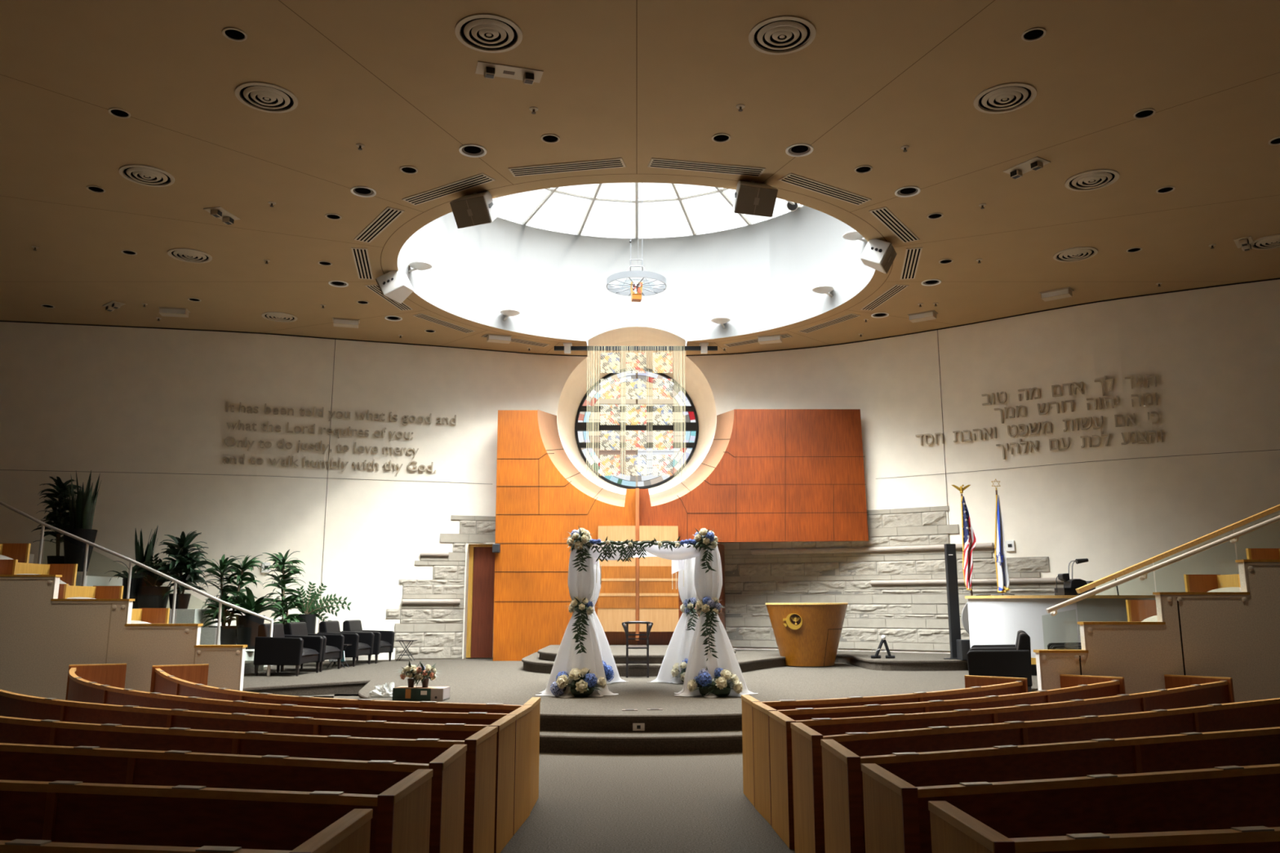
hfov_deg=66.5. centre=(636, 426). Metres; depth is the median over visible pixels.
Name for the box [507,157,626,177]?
ceiling vent
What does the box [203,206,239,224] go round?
lamp
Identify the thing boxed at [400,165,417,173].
recessed light
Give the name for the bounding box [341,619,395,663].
armchair
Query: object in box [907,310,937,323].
box light
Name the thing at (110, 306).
lamp
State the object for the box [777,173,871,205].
ceiling vent
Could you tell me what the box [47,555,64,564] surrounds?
pot
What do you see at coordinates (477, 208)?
loudspeaker
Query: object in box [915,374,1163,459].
lettering
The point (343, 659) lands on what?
book
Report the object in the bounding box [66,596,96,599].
seat cushion
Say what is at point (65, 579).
seat cushion
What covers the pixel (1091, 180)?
ceiling vent
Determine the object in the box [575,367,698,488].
window
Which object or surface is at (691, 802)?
floor
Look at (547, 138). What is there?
recessed light
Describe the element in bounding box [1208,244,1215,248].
sprinkler head
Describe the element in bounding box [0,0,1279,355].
ceiling
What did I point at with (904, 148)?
sprinkler head
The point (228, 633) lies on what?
pot
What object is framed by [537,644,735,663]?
floor
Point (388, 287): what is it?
grille
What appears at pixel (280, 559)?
dracaena
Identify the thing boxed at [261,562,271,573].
thermostat
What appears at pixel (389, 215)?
ceiling vent
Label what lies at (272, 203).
sprinkler head
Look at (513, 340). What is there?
ceiling vent
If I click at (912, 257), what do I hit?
ceiling vent
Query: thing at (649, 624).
chair
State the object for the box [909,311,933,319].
diffuser
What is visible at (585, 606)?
flower arrangement
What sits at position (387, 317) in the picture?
recessed light
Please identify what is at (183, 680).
pew
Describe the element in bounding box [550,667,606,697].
flower arrangement
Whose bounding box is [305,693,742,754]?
step
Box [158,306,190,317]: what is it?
box light
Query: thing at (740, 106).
sprinkler head
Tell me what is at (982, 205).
sprinkler head
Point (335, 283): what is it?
recessed light
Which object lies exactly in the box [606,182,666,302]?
light
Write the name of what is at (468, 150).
recessed light
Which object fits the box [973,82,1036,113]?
ceiling vent
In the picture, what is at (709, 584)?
drape
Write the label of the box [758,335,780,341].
diffuser
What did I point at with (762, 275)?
wall
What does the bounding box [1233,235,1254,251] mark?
lamp
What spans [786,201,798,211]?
spotlight
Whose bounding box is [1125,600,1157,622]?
bench
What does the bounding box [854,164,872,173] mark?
recessed light
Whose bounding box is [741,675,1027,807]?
pew
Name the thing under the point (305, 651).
seat cushion
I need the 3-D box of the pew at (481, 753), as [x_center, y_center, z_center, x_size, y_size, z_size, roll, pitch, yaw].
[-3.355,2.403,6.702,5.424,0.800,0.734,-4,-11,21]
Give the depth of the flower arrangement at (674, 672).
15.06 m
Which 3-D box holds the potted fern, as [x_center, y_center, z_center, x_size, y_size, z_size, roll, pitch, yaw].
[-9.720,3.039,18.735,0.915,0.921,0.678,5,-11,-26]
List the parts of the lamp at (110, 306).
plate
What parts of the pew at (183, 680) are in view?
panel, backrest, rail, name plate, name plate, panel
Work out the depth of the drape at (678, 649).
15.41 m
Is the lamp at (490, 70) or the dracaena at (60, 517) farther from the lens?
the dracaena at (60, 517)
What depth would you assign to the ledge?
18.33 m
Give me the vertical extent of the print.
0.115 m
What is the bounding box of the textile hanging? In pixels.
[554,342,717,481]
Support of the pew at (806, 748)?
on the floor at (691, 802)
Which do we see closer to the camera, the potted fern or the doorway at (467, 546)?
the potted fern
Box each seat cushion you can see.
[0,555,13,559]
[16,573,70,586]
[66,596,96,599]
[130,620,150,623]
[302,648,319,655]
[325,645,340,652]
[358,642,370,648]
[380,640,391,646]
[1141,615,1157,622]
[1208,586,1240,591]
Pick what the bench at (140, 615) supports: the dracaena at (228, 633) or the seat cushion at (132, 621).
the seat cushion at (132, 621)
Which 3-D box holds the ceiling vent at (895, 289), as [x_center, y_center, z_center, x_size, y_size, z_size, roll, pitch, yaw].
[4.943,-2.574,19.544,0.270,0.014,1.640,2,-11,-11]
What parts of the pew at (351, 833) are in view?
name plate, rail, name plate, panel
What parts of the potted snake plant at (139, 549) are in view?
pot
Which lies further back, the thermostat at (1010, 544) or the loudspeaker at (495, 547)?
the loudspeaker at (495, 547)
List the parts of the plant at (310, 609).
pot, stem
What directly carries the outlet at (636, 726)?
attached to the platform
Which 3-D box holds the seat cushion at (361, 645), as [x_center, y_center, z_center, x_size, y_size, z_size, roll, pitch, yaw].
[-5.800,4.408,19.684,0.660,0.120,0.720,-1,-10,5]
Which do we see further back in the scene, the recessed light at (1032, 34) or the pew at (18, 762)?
the recessed light at (1032, 34)
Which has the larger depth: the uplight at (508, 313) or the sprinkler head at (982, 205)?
the uplight at (508, 313)
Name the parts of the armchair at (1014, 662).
arm, arm, backrest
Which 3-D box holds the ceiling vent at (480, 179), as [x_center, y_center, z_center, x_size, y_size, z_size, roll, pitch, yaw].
[-2.800,-3.504,14.454,1.640,0.014,0.270,-7,-12,33]
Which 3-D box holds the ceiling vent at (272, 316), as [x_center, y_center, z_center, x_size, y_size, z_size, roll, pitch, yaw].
[-7.626,-2.330,20.839,0.720,0.031,0.720,0,-10,0]
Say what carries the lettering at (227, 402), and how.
attached to the wall at (130, 402)
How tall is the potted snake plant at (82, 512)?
2.033 m
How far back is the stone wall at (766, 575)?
21.63 m
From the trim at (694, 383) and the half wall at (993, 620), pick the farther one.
the trim at (694, 383)
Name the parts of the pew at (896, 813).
panel, name plate, rail, name plate, name plate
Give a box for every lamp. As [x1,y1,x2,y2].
[102,301,125,311]
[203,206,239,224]
[475,61,543,84]
[1003,155,1050,178]
[1068,558,1088,578]
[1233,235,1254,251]
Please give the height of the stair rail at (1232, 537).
2.998 m
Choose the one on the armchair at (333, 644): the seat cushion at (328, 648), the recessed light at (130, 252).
the seat cushion at (328, 648)
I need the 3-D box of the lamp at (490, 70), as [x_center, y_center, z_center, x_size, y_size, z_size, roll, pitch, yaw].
[-1.469,-4.043,11.250,0.750,0.104,0.260,3,-11,-16]
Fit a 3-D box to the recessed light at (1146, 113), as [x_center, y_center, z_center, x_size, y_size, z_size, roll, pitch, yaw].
[6.350,-3.912,12.211,0.250,0.012,0.250,0,-10,0]
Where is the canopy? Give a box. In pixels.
[535,541,757,697]
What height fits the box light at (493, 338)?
0.130 m
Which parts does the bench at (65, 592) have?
panel, backrest, panel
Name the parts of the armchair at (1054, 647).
arm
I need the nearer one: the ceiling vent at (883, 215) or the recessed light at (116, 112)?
the recessed light at (116, 112)
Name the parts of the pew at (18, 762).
name plate, name plate, backrest, rail, name plate, name plate, panel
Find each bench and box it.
[0,543,31,563]
[0,559,77,586]
[57,583,124,599]
[130,608,169,623]
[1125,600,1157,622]
[1183,573,1240,591]
[1245,548,1279,559]
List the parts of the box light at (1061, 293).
mounting plate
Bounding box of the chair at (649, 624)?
[622,621,653,677]
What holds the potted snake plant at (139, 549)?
on the ledge
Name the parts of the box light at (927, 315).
mounting plate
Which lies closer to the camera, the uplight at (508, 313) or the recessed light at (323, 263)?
the recessed light at (323, 263)
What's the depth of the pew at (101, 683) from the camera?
7.72 m
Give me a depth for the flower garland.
13.39 m
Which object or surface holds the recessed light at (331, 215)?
in the ceiling
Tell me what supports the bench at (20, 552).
on the floor
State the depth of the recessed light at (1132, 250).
16.92 m
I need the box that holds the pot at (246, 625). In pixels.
[235,615,265,649]
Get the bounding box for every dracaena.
[31,476,82,564]
[150,530,213,608]
[198,554,265,644]
[259,549,306,628]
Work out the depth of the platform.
14.63 m
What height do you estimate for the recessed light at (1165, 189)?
0.012 m
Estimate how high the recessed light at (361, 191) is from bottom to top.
0.015 m
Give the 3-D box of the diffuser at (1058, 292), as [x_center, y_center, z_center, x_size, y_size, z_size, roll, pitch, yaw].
[8.157,-2.595,19.048,0.500,0.090,0.006,-8,-13,38]
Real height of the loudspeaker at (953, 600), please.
2.163 m
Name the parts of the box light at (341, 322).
mounting plate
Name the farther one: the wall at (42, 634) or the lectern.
the lectern
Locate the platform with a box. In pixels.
[242,658,1038,732]
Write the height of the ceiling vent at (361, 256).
0.014 m
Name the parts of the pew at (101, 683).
panel, name plate, backrest, rail, name plate, name plate, name plate, name plate, panel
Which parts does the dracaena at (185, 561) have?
stem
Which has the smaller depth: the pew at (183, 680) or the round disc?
the pew at (183, 680)
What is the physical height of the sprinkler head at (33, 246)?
0.058 m
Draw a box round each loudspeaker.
[375,270,413,304]
[449,191,497,228]
[492,543,500,552]
[733,180,777,217]
[860,238,897,273]
[943,543,960,659]
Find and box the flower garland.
[586,536,702,562]
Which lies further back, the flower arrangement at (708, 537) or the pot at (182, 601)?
the pot at (182, 601)
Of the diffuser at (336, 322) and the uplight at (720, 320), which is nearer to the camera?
the diffuser at (336, 322)
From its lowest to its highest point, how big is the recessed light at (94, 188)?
0.012 m
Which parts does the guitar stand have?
leg, leg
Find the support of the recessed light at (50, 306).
in the ceiling
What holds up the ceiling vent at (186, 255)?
in the ceiling
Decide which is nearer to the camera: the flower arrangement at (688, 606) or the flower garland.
the flower garland
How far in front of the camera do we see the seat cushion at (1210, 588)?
11.84 m
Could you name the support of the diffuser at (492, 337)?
attached to the box light at (493, 338)
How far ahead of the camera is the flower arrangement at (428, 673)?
12.53 m
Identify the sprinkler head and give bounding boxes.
[31,245,39,250]
[267,201,275,207]
[355,143,364,150]
[528,106,537,114]
[736,103,745,111]
[900,145,909,151]
[978,203,986,208]
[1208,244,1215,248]
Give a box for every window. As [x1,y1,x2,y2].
[522,182,799,238]
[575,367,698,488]
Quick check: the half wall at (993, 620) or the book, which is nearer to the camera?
the half wall at (993, 620)
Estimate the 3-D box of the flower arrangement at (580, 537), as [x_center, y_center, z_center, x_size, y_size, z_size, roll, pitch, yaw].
[-0.793,1.686,13.482,0.464,0.644,0.442,6,-12,-28]
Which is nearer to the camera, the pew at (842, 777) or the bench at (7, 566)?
the pew at (842, 777)
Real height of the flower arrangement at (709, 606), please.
0.871 m
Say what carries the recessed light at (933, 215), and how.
in the ceiling
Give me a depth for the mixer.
16.88 m
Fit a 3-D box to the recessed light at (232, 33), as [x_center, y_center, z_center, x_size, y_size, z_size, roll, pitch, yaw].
[-4.330,-4.222,10.513,0.250,0.012,0.250,0,-10,0]
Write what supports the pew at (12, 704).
on the floor at (691, 802)
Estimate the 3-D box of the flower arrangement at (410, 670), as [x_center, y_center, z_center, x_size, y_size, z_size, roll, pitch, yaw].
[-2.922,3.186,12.577,0.422,0.341,0.410,0,-10,0]
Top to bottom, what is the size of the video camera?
0.379 m
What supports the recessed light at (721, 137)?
in the ceiling
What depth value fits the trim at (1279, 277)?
21.83 m
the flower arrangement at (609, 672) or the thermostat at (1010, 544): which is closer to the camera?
the flower arrangement at (609, 672)
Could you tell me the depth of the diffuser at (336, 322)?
20.97 m
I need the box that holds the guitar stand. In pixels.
[871,635,894,657]
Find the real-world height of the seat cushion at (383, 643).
0.120 m
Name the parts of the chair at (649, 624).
leg, leg, seat, curved rail, leg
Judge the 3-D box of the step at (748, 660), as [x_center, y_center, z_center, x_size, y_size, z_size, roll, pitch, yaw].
[3.411,4.698,19.575,11.222,0.190,6.059,0,-10,0]
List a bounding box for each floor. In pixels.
[244,660,263,674]
[500,752,795,852]
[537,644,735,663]
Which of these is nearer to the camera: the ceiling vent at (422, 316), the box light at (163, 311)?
the box light at (163, 311)
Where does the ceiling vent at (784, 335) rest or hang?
in the ceiling
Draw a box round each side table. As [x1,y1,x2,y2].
[327,644,351,668]
[395,640,417,661]
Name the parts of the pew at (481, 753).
name plate, name plate, name plate, backrest, rail, name plate, name plate, name plate, panel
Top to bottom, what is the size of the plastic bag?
0.184 m
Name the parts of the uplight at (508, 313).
dish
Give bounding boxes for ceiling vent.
[118,164,174,186]
[167,248,212,262]
[235,81,297,113]
[262,311,297,322]
[351,247,373,279]
[354,206,404,243]
[364,284,413,310]
[402,173,495,205]
[413,313,475,333]
[454,13,522,53]
[481,333,550,346]
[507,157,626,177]
[647,157,765,177]
[724,333,791,346]
[748,15,816,54]
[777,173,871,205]
[798,313,860,333]
[860,284,908,310]
[869,206,919,243]
[900,247,922,279]
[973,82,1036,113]
[1053,246,1097,262]
[1064,168,1119,191]
[1250,233,1279,249]
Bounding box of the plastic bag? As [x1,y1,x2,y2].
[368,682,394,697]
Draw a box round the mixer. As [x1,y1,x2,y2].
[1054,578,1095,595]
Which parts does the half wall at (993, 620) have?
cable coil, board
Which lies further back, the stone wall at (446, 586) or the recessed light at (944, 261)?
the stone wall at (446, 586)
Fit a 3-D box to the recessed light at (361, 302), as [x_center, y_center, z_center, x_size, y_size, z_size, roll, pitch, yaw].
[-5.565,-2.521,19.827,0.250,0.012,0.250,0,-10,0]
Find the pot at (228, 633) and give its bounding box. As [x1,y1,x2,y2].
[208,626,236,644]
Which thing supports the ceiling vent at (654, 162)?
in the ceiling
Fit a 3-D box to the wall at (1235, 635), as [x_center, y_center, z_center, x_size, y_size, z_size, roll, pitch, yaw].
[10.158,2.337,10.818,11.485,2.408,0.156,0,-10,0]
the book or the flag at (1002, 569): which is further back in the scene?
the flag at (1002, 569)
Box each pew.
[0,688,516,852]
[0,715,497,852]
[0,742,466,852]
[0,768,433,852]
[0,808,373,852]
[65,663,533,835]
[150,663,540,813]
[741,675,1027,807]
[751,674,1125,826]
[768,674,1235,849]
[790,697,1279,852]
[820,726,1279,852]
[861,763,1279,852]
[928,800,1279,852]
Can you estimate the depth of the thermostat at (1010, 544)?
20.08 m
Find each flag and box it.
[951,484,976,595]
[991,478,1009,595]
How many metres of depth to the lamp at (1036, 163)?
13.66 m
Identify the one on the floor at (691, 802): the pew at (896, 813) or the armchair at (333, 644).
the pew at (896, 813)
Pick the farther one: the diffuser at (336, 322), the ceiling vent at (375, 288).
the diffuser at (336, 322)
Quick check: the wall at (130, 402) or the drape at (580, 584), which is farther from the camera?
the wall at (130, 402)
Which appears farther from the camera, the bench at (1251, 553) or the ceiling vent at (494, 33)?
the bench at (1251, 553)
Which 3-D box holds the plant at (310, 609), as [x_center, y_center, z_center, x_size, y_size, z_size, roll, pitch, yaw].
[-6.650,4.065,20.503,1.353,1.602,0.420,0,-10,0]
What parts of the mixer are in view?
lid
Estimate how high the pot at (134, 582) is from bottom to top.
0.580 m
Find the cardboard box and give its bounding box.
[392,686,449,701]
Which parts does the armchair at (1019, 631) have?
arm, arm, backrest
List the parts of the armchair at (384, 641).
backrest, arm, leg, arm, seat, leg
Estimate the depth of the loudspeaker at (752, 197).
14.01 m
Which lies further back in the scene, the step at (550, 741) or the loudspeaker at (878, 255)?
the loudspeaker at (878, 255)
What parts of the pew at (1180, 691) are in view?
panel, name plate, name plate, name plate, rail, backrest, name plate, name plate, panel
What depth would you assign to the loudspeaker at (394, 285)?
17.93 m
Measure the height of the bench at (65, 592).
0.740 m
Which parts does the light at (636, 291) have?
hanger frame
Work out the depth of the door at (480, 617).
22.68 m
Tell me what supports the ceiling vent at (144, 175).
in the ceiling
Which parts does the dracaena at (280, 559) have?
stem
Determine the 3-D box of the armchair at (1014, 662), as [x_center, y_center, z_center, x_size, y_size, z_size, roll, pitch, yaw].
[4.826,3.168,12.983,0.790,0.833,0.874,-4,-11,20]
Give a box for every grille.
[375,279,399,304]
[880,243,897,273]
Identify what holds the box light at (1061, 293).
attached to the ceiling
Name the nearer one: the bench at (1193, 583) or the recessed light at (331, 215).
the bench at (1193, 583)
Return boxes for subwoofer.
[955,639,970,660]
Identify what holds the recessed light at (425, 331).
in the ceiling
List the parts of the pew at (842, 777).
panel, name plate, name plate, rail, name plate, name plate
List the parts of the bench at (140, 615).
backrest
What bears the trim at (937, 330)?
attached to the wall at (130, 402)
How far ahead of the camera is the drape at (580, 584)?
13.24 m
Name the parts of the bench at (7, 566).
panel, backrest, panel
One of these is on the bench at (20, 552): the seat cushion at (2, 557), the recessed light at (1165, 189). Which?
the seat cushion at (2, 557)
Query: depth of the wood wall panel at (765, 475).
21.77 m
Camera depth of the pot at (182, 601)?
18.77 m
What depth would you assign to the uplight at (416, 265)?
18.86 m
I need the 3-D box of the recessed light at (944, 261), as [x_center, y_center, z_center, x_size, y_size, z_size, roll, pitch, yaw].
[5.532,-2.953,17.464,0.250,0.012,0.250,0,-10,0]
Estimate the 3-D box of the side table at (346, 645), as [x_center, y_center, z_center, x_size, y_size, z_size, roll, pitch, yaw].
[-5.780,4.455,18.928,0.400,0.444,0.320,0,-10,0]
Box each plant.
[62,470,101,571]
[133,526,158,608]
[294,582,351,633]
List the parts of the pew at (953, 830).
panel, name plate, rail, backrest, name plate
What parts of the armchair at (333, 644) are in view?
backrest, arm, leg, arm, seat, leg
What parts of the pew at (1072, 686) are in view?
panel, name plate, name plate, name plate, rail, backrest, panel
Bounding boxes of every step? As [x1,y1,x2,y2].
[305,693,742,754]
[521,648,968,676]
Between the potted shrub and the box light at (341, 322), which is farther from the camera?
the box light at (341, 322)
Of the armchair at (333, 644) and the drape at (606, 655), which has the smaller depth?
the drape at (606, 655)
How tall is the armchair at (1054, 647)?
0.833 m
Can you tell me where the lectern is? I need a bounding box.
[765,603,848,667]
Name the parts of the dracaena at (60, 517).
stem, stem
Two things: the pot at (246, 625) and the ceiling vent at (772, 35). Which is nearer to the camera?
the ceiling vent at (772, 35)
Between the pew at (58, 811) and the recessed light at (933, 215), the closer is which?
the pew at (58, 811)
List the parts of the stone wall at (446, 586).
roll moulding, roll moulding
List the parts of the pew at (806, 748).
panel, name plate, name plate, name plate, rail, backrest, name plate, name plate, name plate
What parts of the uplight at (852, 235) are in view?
arm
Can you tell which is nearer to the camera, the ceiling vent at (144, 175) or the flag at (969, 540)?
the ceiling vent at (144, 175)
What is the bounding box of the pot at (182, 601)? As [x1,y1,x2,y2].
[168,593,191,608]
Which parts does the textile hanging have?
cord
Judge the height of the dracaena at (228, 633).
1.756 m
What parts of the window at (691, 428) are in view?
pane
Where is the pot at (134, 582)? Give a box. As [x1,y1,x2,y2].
[122,578,138,608]
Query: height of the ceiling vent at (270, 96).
0.031 m
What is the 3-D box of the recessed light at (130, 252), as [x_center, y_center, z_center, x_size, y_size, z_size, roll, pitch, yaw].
[-8.851,-3.034,17.020,0.250,0.012,0.250,0,-10,0]
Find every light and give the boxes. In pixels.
[40,304,54,308]
[86,185,105,192]
[108,107,130,118]
[120,249,137,255]
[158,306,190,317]
[187,297,201,302]
[222,26,247,41]
[317,260,332,266]
[324,213,341,220]
[328,280,348,287]
[332,317,359,328]
[350,186,376,197]
[356,300,368,304]
[384,315,402,320]
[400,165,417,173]
[424,329,435,333]
[458,144,486,157]
[485,333,511,343]
[541,133,559,143]
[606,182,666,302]
[711,133,730,142]
[756,334,782,344]
[785,143,813,156]
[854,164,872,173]
[871,312,888,318]
[894,186,920,197]
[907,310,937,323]
[920,279,941,285]
[926,212,943,219]
[938,258,953,264]
[1021,26,1046,41]
[1039,287,1073,301]
[1125,247,1142,253]
[1133,108,1155,119]
[1155,186,1174,193]
[1268,136,1279,145]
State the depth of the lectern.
19.02 m
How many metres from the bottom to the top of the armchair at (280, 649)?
0.876 m
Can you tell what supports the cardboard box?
on the platform
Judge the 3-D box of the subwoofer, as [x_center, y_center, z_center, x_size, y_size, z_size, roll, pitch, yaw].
[6.210,4.075,18.203,0.406,0.543,0.300,0,-10,0]
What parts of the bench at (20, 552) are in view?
backrest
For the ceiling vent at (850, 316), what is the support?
in the ceiling
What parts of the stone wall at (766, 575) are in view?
roll moulding, roll moulding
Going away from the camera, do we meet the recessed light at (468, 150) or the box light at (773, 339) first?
the recessed light at (468, 150)
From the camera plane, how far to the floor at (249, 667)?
17.49 m
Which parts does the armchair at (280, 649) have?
leg, backrest, leg, arm, leg, arm, seat, leg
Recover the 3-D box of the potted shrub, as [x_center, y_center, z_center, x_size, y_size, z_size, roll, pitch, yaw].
[-9.352,2.989,18.962,0.673,1.078,0.600,-6,-12,28]
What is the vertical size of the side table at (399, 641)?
0.444 m
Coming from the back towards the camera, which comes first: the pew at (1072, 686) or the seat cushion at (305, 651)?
the seat cushion at (305, 651)
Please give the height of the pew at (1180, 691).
0.810 m
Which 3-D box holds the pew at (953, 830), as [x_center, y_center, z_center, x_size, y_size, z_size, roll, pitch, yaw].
[2.103,1.824,3.530,1.960,0.800,0.681,1,-10,-6]
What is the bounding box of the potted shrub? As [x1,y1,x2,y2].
[137,552,174,608]
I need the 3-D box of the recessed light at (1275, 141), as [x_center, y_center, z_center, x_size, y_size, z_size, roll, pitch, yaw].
[8.505,-3.783,12.917,0.250,0.012,0.250,0,-10,0]
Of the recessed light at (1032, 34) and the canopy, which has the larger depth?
the canopy
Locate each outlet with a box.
[622,709,637,711]
[632,723,644,730]
[646,708,662,710]
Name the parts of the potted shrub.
stem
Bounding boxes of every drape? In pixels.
[535,544,618,697]
[589,560,626,684]
[652,557,698,684]
[674,545,757,697]
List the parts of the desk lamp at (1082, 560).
arm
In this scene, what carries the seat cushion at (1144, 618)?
on the bench at (1137, 611)
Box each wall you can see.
[0,279,1279,661]
[0,574,247,700]
[386,515,495,659]
[397,204,875,341]
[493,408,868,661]
[719,506,1063,651]
[964,593,1155,675]
[1033,559,1279,702]
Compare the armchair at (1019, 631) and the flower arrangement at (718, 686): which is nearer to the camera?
the flower arrangement at (718, 686)
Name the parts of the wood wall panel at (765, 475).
panel, door, post, door, panel, panel, wing panel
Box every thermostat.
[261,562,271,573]
[1004,540,1015,551]
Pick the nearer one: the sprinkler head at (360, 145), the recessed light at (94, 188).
the sprinkler head at (360, 145)
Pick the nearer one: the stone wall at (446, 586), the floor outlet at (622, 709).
the floor outlet at (622, 709)
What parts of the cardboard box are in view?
lid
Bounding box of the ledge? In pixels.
[28,553,271,666]
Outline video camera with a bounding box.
[1055,573,1069,592]
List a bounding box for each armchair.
[253,622,323,675]
[280,622,344,671]
[317,620,374,666]
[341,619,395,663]
[966,632,1032,692]
[970,630,1025,648]
[1047,642,1081,649]
[1051,645,1081,649]
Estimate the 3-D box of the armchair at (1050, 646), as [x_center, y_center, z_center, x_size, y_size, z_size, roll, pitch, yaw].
[6.706,3.511,14.862,0.790,0.833,0.874,-4,-11,20]
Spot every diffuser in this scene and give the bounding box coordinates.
[159,308,185,314]
[333,319,358,324]
[488,335,511,341]
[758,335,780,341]
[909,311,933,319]
[1041,288,1068,297]
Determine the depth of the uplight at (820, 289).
20.19 m
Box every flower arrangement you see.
[395,661,422,687]
[413,661,438,687]
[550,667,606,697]
[564,594,596,653]
[566,526,593,571]
[602,660,614,681]
[669,657,688,684]
[679,596,698,631]
[687,666,742,697]
[692,528,719,573]
[693,596,725,661]
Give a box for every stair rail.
[0,500,273,675]
[1045,504,1279,616]
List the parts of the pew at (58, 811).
name plate, backrest, rail, name plate, name plate, panel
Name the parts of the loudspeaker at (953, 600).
plate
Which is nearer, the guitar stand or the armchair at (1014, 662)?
the armchair at (1014, 662)
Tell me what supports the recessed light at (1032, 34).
in the ceiling
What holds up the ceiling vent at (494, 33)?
in the ceiling
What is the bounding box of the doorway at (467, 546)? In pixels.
[462,542,494,658]
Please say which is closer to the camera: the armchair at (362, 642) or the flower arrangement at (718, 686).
the flower arrangement at (718, 686)
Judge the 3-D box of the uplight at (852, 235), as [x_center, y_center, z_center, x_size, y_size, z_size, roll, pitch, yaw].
[4.220,-3.628,18.867,0.464,0.155,0.440,0,-10,0]
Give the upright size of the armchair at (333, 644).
0.876 m
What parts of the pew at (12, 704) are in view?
name plate, name plate, backrest, name plate, rail, name plate, name plate, name plate, panel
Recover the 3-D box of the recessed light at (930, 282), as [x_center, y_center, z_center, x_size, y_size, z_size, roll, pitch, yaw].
[5.613,-2.743,18.607,0.370,0.015,0.370,0,-10,0]
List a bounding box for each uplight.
[408,261,431,272]
[500,309,519,320]
[711,316,730,328]
[812,285,833,297]
[842,231,866,242]
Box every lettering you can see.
[222,401,456,473]
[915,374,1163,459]
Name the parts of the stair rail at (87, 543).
post, post, post, post, post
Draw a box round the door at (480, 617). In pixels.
[466,544,494,657]
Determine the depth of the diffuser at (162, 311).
20.19 m
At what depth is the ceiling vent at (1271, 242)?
16.54 m
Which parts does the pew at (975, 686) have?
panel, rail, backrest, panel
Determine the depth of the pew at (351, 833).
3.24 m
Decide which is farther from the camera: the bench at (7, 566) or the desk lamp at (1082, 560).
the desk lamp at (1082, 560)
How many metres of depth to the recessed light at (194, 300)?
19.68 m
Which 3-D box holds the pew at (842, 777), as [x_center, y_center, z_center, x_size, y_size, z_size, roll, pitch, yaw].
[3.154,2.296,6.114,4.841,0.800,0.646,5,-11,-24]
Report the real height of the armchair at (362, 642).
0.876 m
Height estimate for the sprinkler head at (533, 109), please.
0.058 m
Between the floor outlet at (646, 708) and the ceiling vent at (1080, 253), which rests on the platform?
the floor outlet at (646, 708)
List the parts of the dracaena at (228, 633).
stem, stem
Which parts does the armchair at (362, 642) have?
backrest, arm, leg, arm, seat, leg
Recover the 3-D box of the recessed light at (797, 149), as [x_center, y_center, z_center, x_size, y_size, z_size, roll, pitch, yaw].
[2.197,-3.733,13.190,0.370,0.015,0.370,0,-10,0]
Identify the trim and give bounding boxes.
[0,277,1279,356]
[0,329,1275,632]
[557,326,716,494]
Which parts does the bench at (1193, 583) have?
panel, backrest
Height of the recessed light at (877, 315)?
0.015 m
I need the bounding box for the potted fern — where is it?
[104,560,153,608]
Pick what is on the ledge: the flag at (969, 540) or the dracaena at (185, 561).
the dracaena at (185, 561)
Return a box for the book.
[341,650,345,661]
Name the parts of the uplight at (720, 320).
dish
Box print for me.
[404,688,410,698]
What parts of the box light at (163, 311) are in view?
mounting plate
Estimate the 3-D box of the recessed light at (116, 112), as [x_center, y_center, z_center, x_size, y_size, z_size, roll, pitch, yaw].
[-6.462,-3.915,12.195,0.250,0.012,0.250,0,-10,0]
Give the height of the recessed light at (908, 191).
0.015 m
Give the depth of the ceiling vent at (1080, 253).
17.08 m
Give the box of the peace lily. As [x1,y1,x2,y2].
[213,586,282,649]
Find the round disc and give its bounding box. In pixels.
[961,602,969,634]

